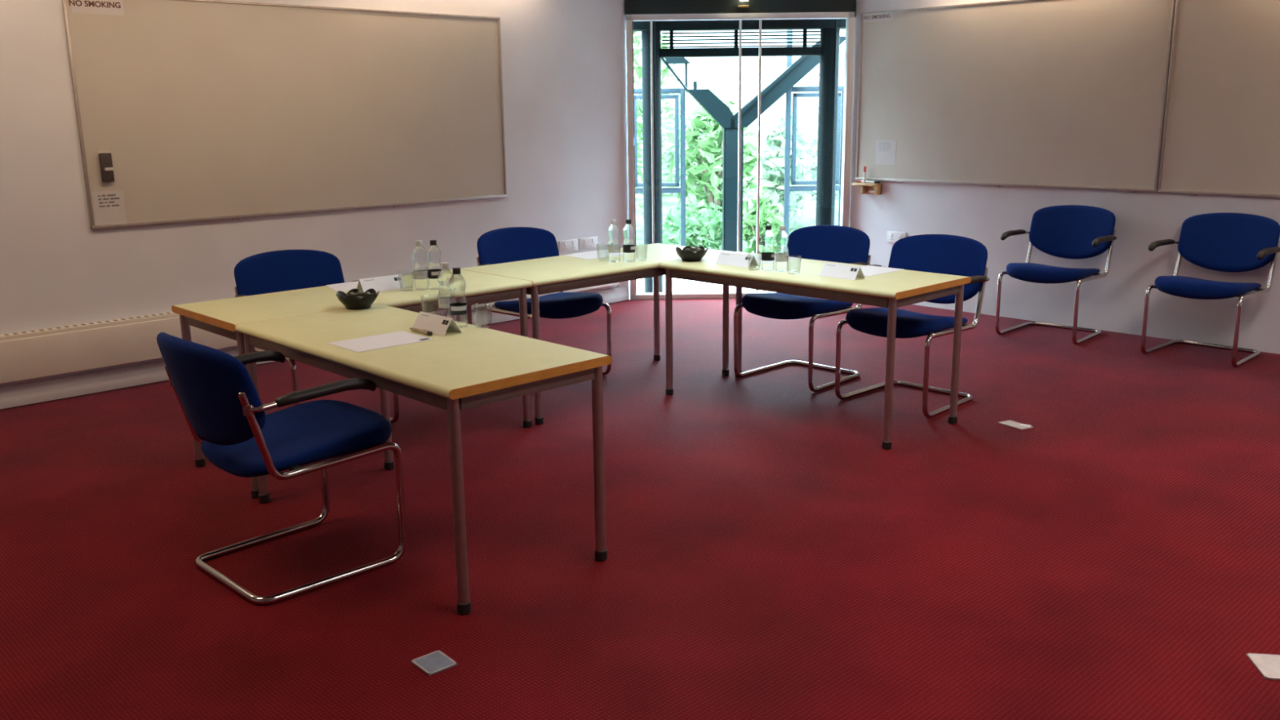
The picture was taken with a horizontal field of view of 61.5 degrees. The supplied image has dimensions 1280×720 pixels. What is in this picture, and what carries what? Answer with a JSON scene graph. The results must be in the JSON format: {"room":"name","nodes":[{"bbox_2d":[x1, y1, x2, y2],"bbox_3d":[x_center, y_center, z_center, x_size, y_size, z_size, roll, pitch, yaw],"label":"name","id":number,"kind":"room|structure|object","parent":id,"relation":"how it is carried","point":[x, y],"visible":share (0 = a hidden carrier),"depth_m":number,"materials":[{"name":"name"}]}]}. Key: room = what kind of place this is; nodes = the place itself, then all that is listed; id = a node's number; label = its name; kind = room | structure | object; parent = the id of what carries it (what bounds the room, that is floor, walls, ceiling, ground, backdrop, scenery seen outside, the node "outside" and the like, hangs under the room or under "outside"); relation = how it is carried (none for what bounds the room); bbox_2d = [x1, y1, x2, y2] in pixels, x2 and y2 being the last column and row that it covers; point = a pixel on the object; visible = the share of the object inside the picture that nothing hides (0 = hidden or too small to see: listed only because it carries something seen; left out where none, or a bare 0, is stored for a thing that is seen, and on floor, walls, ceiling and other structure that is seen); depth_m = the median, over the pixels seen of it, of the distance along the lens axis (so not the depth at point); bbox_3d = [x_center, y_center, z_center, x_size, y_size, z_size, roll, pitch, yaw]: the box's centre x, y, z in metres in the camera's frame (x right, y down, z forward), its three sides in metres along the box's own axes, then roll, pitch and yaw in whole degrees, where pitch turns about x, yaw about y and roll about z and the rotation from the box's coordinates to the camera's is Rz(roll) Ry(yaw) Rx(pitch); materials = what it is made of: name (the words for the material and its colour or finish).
{"room":"meeting room","nodes":[
{"label":"meeting room","id":0,"kind":"room"},
{"bbox_2d":[0,0,629,386],"bbox_3d":[-3.205,-1.028,5.737,8.483,2.500,0.120,-13,18,-42],"label":"wall","id":1,"kind":"structure","parent":0,"point":[564,61],"depth_m":6.76,"materials":[{"name":"paint"}]},
{"bbox_2d":[62,0,506,229],"bbox_3d":[-1.995,-1.551,6.706,2.825,1.253,0.027,-13,18,-42],"label":"whiteboard","id":2,"kind":"object","parent":1,"relation":"attached to","point":[203,110],"visible":1,"depth_m":6.53,"materials":[{"name":"metal"}]},
{"bbox_2d":[68,0,124,15],"bbox_3d":[-2.898,-1.892,5.738,0.272,0.092,0.002,-13,18,-42],"label":"paper sign","id":3,"kind":"object","parent":2,"relation":"attached to","point":[83,6],"visible":1,"depth_m":5.75,"materials":[{"name":"white paper"}]},
{"bbox_2d":[97,151,114,182],"bbox_3d":[-2.916,-1.056,5.878,0.063,0.162,0.036,-13,18,-42],"label":"eraser","id":4,"kind":"object","parent":2,"relation":"attached to","point":[105,161],"visible":1,"depth_m":5.87,"materials":[{"name":"fabric"}]},
{"bbox_2d":[91,190,127,225],"bbox_3d":[-2.928,-0.839,5.938,0.165,0.185,0.001,-13,18,-42],"label":"notice","id":5,"kind":"object","parent":2,"relation":"attached to","point":[108,206],"visible":1,"depth_m":5.94,"materials":[{"name":"paper"}]},
{"bbox_2d":[97,194,119,207],"bbox_3d":[-2.926,-0.879,5.931,0.110,0.068,0.001,-13,18,-42],"label":"print","id":6,"kind":"object","parent":5,"relation":"attached to","point":[104,200],"depth_m":5.93,"materials":[{"name":"black"}]},
{"bbox_2d":[0,281,621,383],"bbox_3d":[-3.060,-0.062,5.941,8.048,0.270,0.089,-13,18,-42],"label":"radiator","id":7,"kind":"object","parent":1,"relation":"attached to","point":[46,352],"depth_m":5.92,"materials":[{"name":"beige metal"}]},
{"bbox_2d":[0,311,179,341],"bbox_3d":[-3.086,-0.179,5.904,8.000,0.023,0.069,-13,18,-42],"label":"air vent","id":8,"kind":"object","parent":7,"relation":"in","point":[77,330],"depth_m":5.92,"materials":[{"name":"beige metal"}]},
{"bbox_2d":[0,285,628,408],"bbox_3d":[-3.146,0.146,5.933,8.425,0.110,0.045,-13,18,-42],"label":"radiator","id":9,"kind":"structure","parent":1,"relation":"attached to","point":[34,392],"depth_m":6.05,"materials":[{"name":"metal"}]},
{"bbox_2d":[559,239,577,252],"bbox_3d":[-0.549,-0.880,8.282,0.185,0.086,0.014,-13,18,-42],"label":"wall socket","id":10,"kind":"object","parent":1,"relation":"attached to","point":[567,245],"visible":1,"depth_m":8.28,"materials":[{"name":"white plastic"}]},
{"bbox_2d":[577,236,597,249],"bbox_3d":[-0.404,-0.916,8.416,0.195,0.086,0.014,-13,18,-42],"label":"wall socket","id":11,"kind":"object","parent":1,"relation":"attached to","point":[592,242],"visible":1,"depth_m":8.41,"materials":[{"name":"white plastic"}]},
{"bbox_2d":[624,0,856,17],"bbox_3d":[0.776,-2.803,8.341,1.791,0.308,0.135,-1,13,-1],"label":"trim","id":12,"kind":"structure","parent":1,"relation":"attached to","point":[631,6],"depth_m":8.31,"materials":[{"name":"black metal"}]},
{"bbox_2d":[626,12,855,299],"bbox_3d":[0.793,-1.602,8.599,1.777,2.230,0.092,-1,13,-1],"label":"window frame","id":13,"kind":"structure","parent":1,"relation":"in","point":[850,17],"depth_m":8.48,"materials":[{"name":"white metal"}]},
{"bbox_2d":[0,297,1279,719],"bbox_3d":[0.136,0.763,3.571,9.800,0.100,8.110,-13,18,-42],"label":"floor","id":14,"kind":"structure","parent":0,"point":[1116,555],"depth_m":3.82,"materials":[{"name":"red carpet"}]},
{"bbox_2d":[156,332,406,604],"bbox_3d":[-1.200,0.288,3.607,0.652,0.842,0.670,12,18,43],"label":"chair","id":15,"kind":"object","parent":14,"relation":"on","point":[218,397],"visible":1,"depth_m":3.44,"materials":[{"name":"blue fabric"}]},
{"bbox_2d":[232,249,399,422],"bbox_3d":[-1.587,-0.090,5.266,0.652,0.842,0.670,-13,18,-42],"label":"chair","id":16,"kind":"object","parent":14,"relation":"on","point":[282,270],"visible":0.26,"depth_m":5.36,"materials":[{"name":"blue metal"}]},
{"bbox_2d":[171,269,533,498],"bbox_3d":[-1.249,0.046,4.929,1.452,0.720,0.638,-13,18,-42],"label":"meeting table","id":17,"kind":"object","parent":14,"relation":"on","point":[219,317],"visible":0.66,"depth_m":4.72,"materials":[{"name":"laminate"}]},
{"bbox_2d":[325,280,358,291],"bbox_3d":[-1.316,-0.353,5.056,0.350,0.001,0.227,-13,18,-42],"label":"paper sheet","id":18,"kind":"object","parent":17,"relation":"on","point":[344,286],"visible":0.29,"depth_m":5.02,"materials":[{"name":"white paper"}]},
{"bbox_2d":[356,274,406,292],"bbox_3d":[-1.183,-0.351,4.909,0.210,0.060,0.082,-12,17,-39],"label":"name card","id":19,"kind":"object","parent":17,"relation":"on","point":[392,282],"visible":0.97,"depth_m":4.89,"materials":[{"name":"white paper"}]},
{"bbox_2d":[413,240,428,279],"bbox_3d":[-0.997,-0.430,4.884,0.066,0.222,0.066,5,14,22],"label":"water bottle","id":20,"kind":"object","parent":17,"relation":"on","point":[419,274],"visible":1,"depth_m":4.87,"materials":[{"name":"white plastic"}]},
{"bbox_2d":[416,271,428,275],"bbox_3d":[-0.983,-0.390,4.872,0.056,0.016,0.015,-9,16,-33],"label":"print","id":21,"kind":"object","parent":20,"relation":"on","point":[418,273],"depth_m":4.86},
{"bbox_2d":[427,240,442,279],"bbox_3d":[-0.936,-0.435,4.900,0.066,0.222,0.066,3,14,17],"label":"water bottle","id":22,"kind":"object","parent":17,"relation":"on","point":[434,273],"visible":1,"depth_m":4.88,"materials":[{"name":"black plastic"}]},
{"bbox_2d":[431,271,442,275],"bbox_3d":[-0.919,-0.395,4.890,0.056,0.016,0.015,-11,17,-38],"label":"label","id":23,"kind":"object","parent":22,"relation":"on","point":[433,273],"depth_m":4.88,"materials":[{"name":"white paper"}]},
{"bbox_2d":[235,303,612,614],"bbox_3d":[-0.820,0.275,3.915,0.638,0.720,1.452,-13,18,-42],"label":"meeting table","id":24,"kind":"object","parent":14,"relation":"on","point":[452,372],"visible":0.99,"depth_m":3.56,"materials":[{"name":"beige laminate"}]},
{"bbox_2d":[335,288,379,310],"bbox_3d":[-1.167,-0.250,4.456,0.176,0.068,0.174,6,15,28],"label":"bowl","id":25,"kind":"object","parent":24,"relation":"on","point":[350,302],"visible":0.95,"depth_m":4.41,"materials":[{"name":"black ceramic"}]},
{"bbox_2d":[346,292,356,296],"bbox_3d":[-1.191,-0.270,4.444,0.020,0.028,0.047,5,14,23],"label":"candy","id":26,"kind":"object","parent":25,"relation":"in","point":[348,293],"visible":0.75,"depth_m":4.43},
{"bbox_2d":[356,288,364,297],"bbox_3d":[-1.154,-0.275,4.445,0.020,0.032,0.048,-8,15,-27],"label":"candy","id":27,"kind":"object","parent":25,"relation":"in","point":[359,291],"visible":0.98,"depth_m":4.44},
{"bbox_2d":[362,290,373,295],"bbox_3d":[-1.130,-0.273,4.455,0.048,0.032,0.020,-3,13,-9],"label":"candy","id":28,"kind":"object","parent":25,"relation":"in","point":[365,293],"visible":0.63,"depth_m":4.45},
{"bbox_2d":[327,330,435,352],"bbox_3d":[-0.912,-0.067,3.792,0.298,0.002,0.223,-13,18,-42],"label":"paper sheet","id":29,"kind":"object","parent":24,"relation":"on","point":[398,338],"visible":1,"depth_m":3.79,"materials":[{"name":"white paper"}]},
{"bbox_2d":[409,327,432,335],"bbox_3d":[-0.800,-0.106,3.924,0.014,0.016,0.140,-13,18,-42],"label":"ballpoint pen","id":30,"kind":"object","parent":24,"relation":"on","point":[423,331],"visible":1,"depth_m":3.91,"materials":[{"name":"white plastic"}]},
{"bbox_2d":[412,311,462,336],"bbox_3d":[-0.750,-0.138,3.962,0.082,0.060,0.205,-13,18,-43],"label":"name card","id":31,"kind":"object","parent":24,"relation":"on","point":[437,324],"visible":0.98,"depth_m":3.94,"materials":[{"name":"white paper"}]},
{"bbox_2d":[438,262,455,308],"bbox_3d":[-0.747,-0.265,4.154,0.066,0.222,0.066,-13,18,-42],"label":"water bottle","id":32,"kind":"object","parent":24,"relation":"on","point":[444,302],"visible":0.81,"depth_m":4.14,"materials":[{"name":"plastic"}]},
{"bbox_2d":[439,298,454,304],"bbox_3d":[-0.742,-0.224,4.138,0.056,0.016,0.015,-3,13,-10],"label":"label","id":33,"kind":"object","parent":32,"relation":"on","point":[442,301],"depth_m":4.13,"materials":[{"name":"white paper"}]},
{"bbox_2d":[449,267,467,315],"bbox_3d":[-0.679,-0.233,4.011,0.066,0.222,0.066,-13,18,-42],"label":"water bottle","id":34,"kind":"object","parent":24,"relation":"on","point":[455,308],"visible":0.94,"depth_m":3.99,"materials":[{"name":"black plastic"}]},
{"bbox_2d":[450,305,466,311],"bbox_3d":[-0.674,-0.192,3.995,0.056,0.016,0.015,-3,13,-10],"label":"label","id":35,"kind":"object","parent":34,"relation":"on","point":[453,308],"depth_m":3.99,"materials":[{"name":"white paper"}]},
{"bbox_2d":[410,649,457,675],"bbox_3d":[-0.576,0.847,3.011,0.091,0.005,0.104,-12,17,-40],"label":"floor plate","id":36,"kind":"object","parent":14,"relation":"on","point":[437,661],"visible":1,"depth_m":3.01,"materials":[{"name":"grey metal"}]},
{"bbox_2d":[476,226,611,374],"bbox_3d":[-0.561,-0.320,6.202,0.652,0.842,0.670,-12,17,-40],"label":"chair","id":37,"kind":"object","parent":14,"relation":"on","point":[511,244],"visible":0.52,"depth_m":6.20,"materials":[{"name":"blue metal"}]},
{"bbox_2d":[460,243,733,424],"bbox_3d":[-0.201,-0.193,5.906,1.452,0.720,0.638,-13,18,-42],"label":"meeting table","id":38,"kind":"object","parent":14,"relation":"on","point":[557,273],"visible":0.62,"depth_m":5.61,"materials":[{"name":"laminate"}]},
{"bbox_2d":[563,249,626,259],"bbox_3d":[-0.250,-0.591,6.029,0.325,0.001,0.250,-13,18,-42],"label":"paper sheet","id":39,"kind":"object","parent":38,"relation":"on","point":[601,253],"visible":0.93,"depth_m":6.02,"materials":[{"name":"white paper"}]},
{"bbox_2d":[608,219,620,253],"bbox_3d":[-0.138,-0.635,5.723,0.066,0.222,0.066,-2,13,-5],"label":"water bottle","id":40,"kind":"object","parent":38,"relation":"on","point":[611,248],"visible":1,"depth_m":5.70,"materials":[{"name":"white plastic"}]},
{"bbox_2d":[622,219,635,253],"bbox_3d":[-0.059,-0.634,5.713,0.066,0.222,0.066,-5,14,-17],"label":"water bottle","id":41,"kind":"object","parent":38,"relation":"on","point":[626,248],"visible":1,"depth_m":5.69,"materials":[{"name":"black plastic"}]},
{"bbox_2d":[733,225,871,391],"bbox_3d":[0.924,-0.313,6.090,0.652,0.842,0.670,12,18,43],"label":"chair","id":42,"kind":"object","parent":14,"relation":"on","point":[833,243],"visible":0.72,"depth_m":6.08,"materials":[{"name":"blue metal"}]},
{"bbox_2d":[658,251,971,449],"bbox_3d":[0.838,-0.103,5.461,0.638,0.720,1.452,-13,18,-42],"label":"meeting table","id":43,"kind":"object","parent":14,"relation":"on","point":[892,291],"visible":0.86,"depth_m":5.11,"materials":[{"name":"laminate"}]},
{"bbox_2d":[675,245,708,262],"bbox_3d":[0.277,-0.565,5.737,0.176,0.068,0.174,10,17,39],"label":"bowl","id":44,"kind":"object","parent":43,"relation":"on","point":[688,255],"visible":0.98,"depth_m":5.69,"materials":[{"name":"black ceramic"}]},
{"bbox_2d":[689,246,698,251],"bbox_3d":[0.289,-0.589,5.727,0.048,0.032,0.020,4,14,21],"label":"candy","id":45,"kind":"object","parent":44,"relation":"in","point":[694,249],"visible":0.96,"depth_m":5.72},
{"bbox_2d":[715,251,758,267],"bbox_3d":[0.500,-0.520,5.550,0.082,0.060,0.225,-13,18,-42],"label":"name card","id":46,"kind":"object","parent":43,"relation":"on","point":[724,258],"visible":1,"depth_m":5.53,"materials":[{"name":"white paper"}]},
{"bbox_2d":[761,225,774,261],"bbox_3d":[0.637,-0.557,5.343,0.066,0.222,0.066,-7,14,-24],"label":"water bottle","id":47,"kind":"object","parent":43,"relation":"on","point":[767,256],"visible":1,"depth_m":5.33,"materials":[{"name":"black plastic"}]},
{"bbox_2d":[754,255,799,263],"bbox_3d":[0.678,-0.540,5.756,0.300,0.001,0.220,-13,18,-42],"label":"paper sheet","id":48,"kind":"object","parent":43,"relation":"on","point":[758,259],"visible":0.29,"depth_m":5.71,"materials":[{"name":"white paper"}]},
{"bbox_2d":[775,225,788,262],"bbox_3d":[0.701,-0.550,5.305,0.066,0.222,0.066,-3,13,-10],"label":"water bottle","id":49,"kind":"object","parent":43,"relation":"on","point":[780,257],"visible":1,"depth_m":5.29,"materials":[{"name":"plastic"}]},
{"bbox_2d":[818,262,864,279],"bbox_3d":[0.960,-0.425,5.110,0.082,0.060,0.205,-13,18,-42],"label":"name card","id":50,"kind":"object","parent":43,"relation":"on","point":[828,269],"visible":1,"depth_m":5.09,"materials":[{"name":"white paper"}]},
{"bbox_2d":[860,265,902,275],"bbox_3d":[1.126,-0.440,5.300,0.300,0.001,0.215,-13,18,-42],"label":"paper sheet","id":51,"kind":"object","parent":43,"relation":"on","point":[868,270],"visible":0.71,"depth_m":5.31,"materials":[{"name":"white paper"}]},
{"bbox_2d":[835,234,989,417],"bbox_3d":[1.412,-0.201,5.576,0.670,0.842,0.652,-13,18,-43],"label":"chair","id":52,"kind":"object","parent":14,"relation":"on","point":[944,254],"visible":0.8,"depth_m":5.56,"materials":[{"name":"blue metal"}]},
{"bbox_2d":[997,420,1033,430],"bbox_3d":[1.815,0.312,5.191,0.086,0.007,0.148,-9,15,-31],"label":"floor plate","id":53,"kind":"object","parent":14,"relation":"on","point":[1015,424],"visible":1,"depth_m":5.18,"materials":[{"name":"silver metal"}]},
{"bbox_2d":[995,204,1117,344],"bbox_3d":[2.770,-0.584,7.162,0.652,0.842,0.670,11,17,41],"label":"chair","id":54,"kind":"object","parent":14,"relation":"on","point":[1063,231],"visible":1,"depth_m":7.21,"materials":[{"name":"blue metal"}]},
{"bbox_2d":[1140,213,1279,367],"bbox_3d":[3.458,-0.445,6.519,0.670,0.842,0.652,-13,18,-42],"label":"chair","id":55,"kind":"object","parent":14,"relation":"on","point":[1233,242],"visible":1,"depth_m":6.56,"materials":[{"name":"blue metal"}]},
{"bbox_2d":[1245,653,1279,679],"bbox_3d":[1.747,0.836,2.927,0.134,0.005,0.137,1,13,9],"label":"floor plate","id":56,"kind":"object","parent":14,"relation":"on","point":[1268,665],"visible":1,"depth_m":2.94,"materials":[{"name":"silver metal"}]},
{"bbox_2d":[848,0,1279,354],"bbox_3d":[4.116,-1.227,6.189,0.120,2.500,6.902,-13,18,-42],"label":"wall","id":57,"kind":"structure","parent":0,"point":[1114,302],"depth_m":7.38,"materials":[{"name":"paint"}]},
{"bbox_2d":[737,0,748,8],"bbox_3d":[0.797,-2.784,8.271,0.080,0.140,0.056,-1,13,-1],"label":"spot lamp","id":58,"kind":"object","parent":57,"relation":"attached to","point":[739,6],"visible":1,"depth_m":8.28,"materials":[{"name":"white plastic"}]},
{"bbox_2d":[852,182,881,195],"bbox_3d":[1.792,-1.352,8.499,0.084,0.088,0.225,-13,18,-42],"label":"ledge","id":59,"kind":"object","parent":57,"relation":"attached to","point":[865,188],"visible":1,"depth_m":8.49,"materials":[{"name":"brown wood"}]},
{"bbox_2d":[863,166,866,182],"bbox_3d":[1.773,-1.462,8.489,0.019,0.128,0.019,-13,18,-42],"label":"marker pen","id":60,"kind":"object","parent":59,"relation":"on","point":[864,167],"visible":1,"depth_m":8.48,"materials":[{"name":"white plastic"}]},
{"bbox_2d":[865,180,879,183],"bbox_3d":[1.826,-1.397,8.447,0.019,0.019,0.128,-13,18,-42],"label":"marker pen","id":61,"kind":"object","parent":59,"relation":"on","point":[866,181],"visible":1,"depth_m":8.44,"materials":[{"name":"white plastic"}]},
{"bbox_2d":[887,231,906,242],"bbox_3d":[2.007,-0.960,8.416,0.014,0.086,0.170,-13,18,-42],"label":"wall socket","id":62,"kind":"object","parent":57,"relation":"attached to","point":[892,237],"visible":0.84,"depth_m":8.42,"materials":[{"name":"white plastic"}]},
{"bbox_2d":[855,0,1175,192],"bbox_3d":[2.525,-1.876,7.626,0.027,1.278,2.330,-13,18,-42],"label":"whiteboard","id":63,"kind":"object","parent":57,"relation":"attached to","point":[1055,94],"visible":1,"depth_m":7.49,"materials":[{"name":"metal"}]},
{"bbox_2d":[862,10,892,22],"bbox_3d":[1.808,-2.620,8.206,0.002,0.072,0.268,-13,18,-42],"label":"paper sign","id":64,"kind":"object","parent":63,"relation":"attached to","point":[884,16],"visible":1,"depth_m":8.21,"materials":[{"name":"white paper"}]},
{"bbox_2d":[875,140,896,164],"bbox_3d":[1.907,-1.609,8.347,0.001,0.185,0.180,-13,18,-42],"label":"notice","id":65,"kind":"object","parent":63,"relation":"attached to","point":[885,149],"visible":1,"depth_m":8.35,"materials":[{"name":"paper"}]},
{"bbox_2d":[878,142,891,151],"bbox_3d":[1.899,-1.656,8.344,0.001,0.064,0.114,-13,18,-42],"label":"print","id":66,"kind":"object","parent":65,"relation":"attached to","point":[882,146],"depth_m":8.34},
{"bbox_2d":[1157,0,1279,197],"bbox_3d":[4.142,-1.517,5.980,0.027,1.278,2.330,-13,18,-42],"label":"whiteboard","id":67,"kind":"object","parent":57,"relation":"attached to","point":[1221,135],"visible":1,"depth_m":6.57,"materials":[{"name":"metal"}]},
{"label":"outside","id":68,"kind":"structure","parent":0,"visible":0},
{"bbox_2d":[635,149,839,253],"bbox_3d":[0.598,-2.801,17.655,26.000,0.860,14.001,-1,13,-1],"label":"ground","id":69,"kind":"structure","parent":68,"point":[668,202],"depth_m":15.13,"materials":[{"name":"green plant"}]},
{"bbox_2d":[633,31,682,234],"bbox_3d":[-0.363,-3.635,12.604,1.759,4.539,1.830,5,14,24],"label":"leafy tree","id":70,"kind":"object","parent":69,"relation":"on","point":[637,69],"visible":0.04,"depth_m":12.60,"materials":[{"name":"green plant"}]},
{"bbox_2d":[662,193,722,249],"bbox_3d":[0.595,-1.462,11.660,0.979,0.704,0.953,-5,14,-18],"label":"leafy shrub","id":71,"kind":"object","parent":69,"relation":"on","point":[715,223],"visible":0.69,"depth_m":11.51,"materials":[{"name":"green plant"}]},
{"bbox_2d":[629,275,764,298],"bbox_3d":[0.782,-0.679,9.914,7.000,0.120,2.045,-1,13,-1],"label":"terrace","id":72,"kind":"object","parent":69,"relation":"on","point":[678,285],"depth_m":9.52,"materials":[{"name":"white concrete"}]},
{"bbox_2d":[641,21,662,293],"bbox_3d":[0.100,-1.733,8.806,0.155,2.450,0.155,6,15,26],"label":"steel column","id":73,"kind":"structure","parent":72,"relation":"on","point":[646,34],"depth_m":8.73,"materials":[{"name":"teal metal"}]},
{"bbox_2d":[625,15,845,31],"bbox_3d":[0.771,-2.806,8.574,1.900,0.332,0.180,-1,13,-1],"label":"steel beam","id":74,"kind":"structure","parent":73,"relation":"attached to","point":[815,24],"depth_m":8.52,"materials":[{"name":"metal"}]},
{"bbox_2d":[660,46,822,57],"bbox_3d":[0.810,-2.476,8.651,1.290,0.066,0.100,-1,13,-1],"label":"steel beam","id":75,"kind":"structure","parent":73,"relation":"attached to","point":[790,51],"depth_m":8.60,"materials":[{"name":"metal"}]},
{"bbox_2d":[661,29,820,48],"bbox_3d":[0.809,-2.573,8.636,1.270,0.155,0.057,-1,13,-1],"label":"blind","id":76,"kind":"object","parent":75,"relation":"on","point":[805,32],"visible":0.82,"depth_m":8.61,"materials":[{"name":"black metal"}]},
{"bbox_2d":[625,31,685,245],"bbox_3d":[0.149,-1.860,9.930,0.539,2.250,0.075,-1,13,-1],"label":"porch window","id":77,"kind":"structure","parent":72,"relation":"on","point":[682,189],"depth_m":9.89,"materials":[{"name":"blue paint"}]},
{"bbox_2d":[661,36,845,252],"bbox_3d":[1.030,-1.863,9.883,1.704,2.255,0.185,-1,13,-1],"label":"support column","id":78,"kind":"structure","parent":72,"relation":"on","point":[721,113],"depth_m":9.73,"materials":[{"name":"teal metal"}]},
{"bbox_2d":[782,30,844,253],"bbox_3d":[1.623,-1.885,9.958,0.559,2.250,0.075,-1,13,-1],"label":"porch window","id":79,"kind":"structure","parent":72,"relation":"on","point":[788,188],"depth_m":9.91,"materials":[{"name":"blue paint"}]},
{"bbox_2d":[815,18,839,225],"bbox_3d":[1.537,-1.758,8.833,0.155,2.450,0.155,6,15,26],"label":"steel column","id":80,"kind":"structure","parent":72,"relation":"on","point":[829,37],"depth_m":8.73,"materials":[{"name":"teal metal"}]},
{"bbox_2d":[636,79,758,196],"bbox_3d":[0.972,-3.317,16.711,1.870,2.044,1.922,10,17,40],"label":"leafy shrub","id":81,"kind":"object","parent":69,"relation":"on","point":[669,156],"visible":0.1,"depth_m":16.44,"materials":[{"name":"green plant"}]},
{"bbox_2d":[662,82,765,238],"bbox_3d":[0.914,-2.406,13.090,1.297,1.891,1.140,3,13,14],"label":"tree","id":82,"kind":"object","parent":69,"relation":"on","point":[708,171],"visible":0.53,"depth_m":12.97,"materials":[{"name":"green plant"}]},
{"bbox_2d":[742,180,793,253],"bbox_3d":[1.335,-1.517,11.593,0.561,0.815,0.631,6,14,26],"label":"leafy shrub","id":83,"kind":"object","parent":69,"relation":"on","point":[775,220],"visible":0.76,"depth_m":11.53,"materials":[{"name":"green plant"}]},
{"bbox_2d":[754,110,815,230],"bbox_3d":[1.814,-2.340,13.467,0.768,1.562,0.782,7,15,30],"label":"leafy shrub","id":84,"kind":"object","parent":69,"relation":"on","point":[773,166],"visible":0.56,"depth_m":13.35,"materials":[{"name":"green plant"}]},
{"bbox_2d":[760,105,841,200],"bbox_3d":[2.988,-3.344,17.354,2.372,1.759,2.142,7,15,31],"label":"leafy shrub","id":85,"kind":"object","parent":69,"relation":"on","point":[803,113],"visible":0.14,"depth_m":17.04,"materials":[{"name":"green plant"}]},
{"bbox_2d":[805,29,845,213],"bbox_3d":[2.821,-3.137,13.303,1.517,3.173,1.471,-3,13,-10],"label":"feathery tree","id":86,"kind":"object","parent":69,"relation":"on","point":[842,60],"visible":0.02,"depth_m":13.31,"materials":[{"name":"green plant"}]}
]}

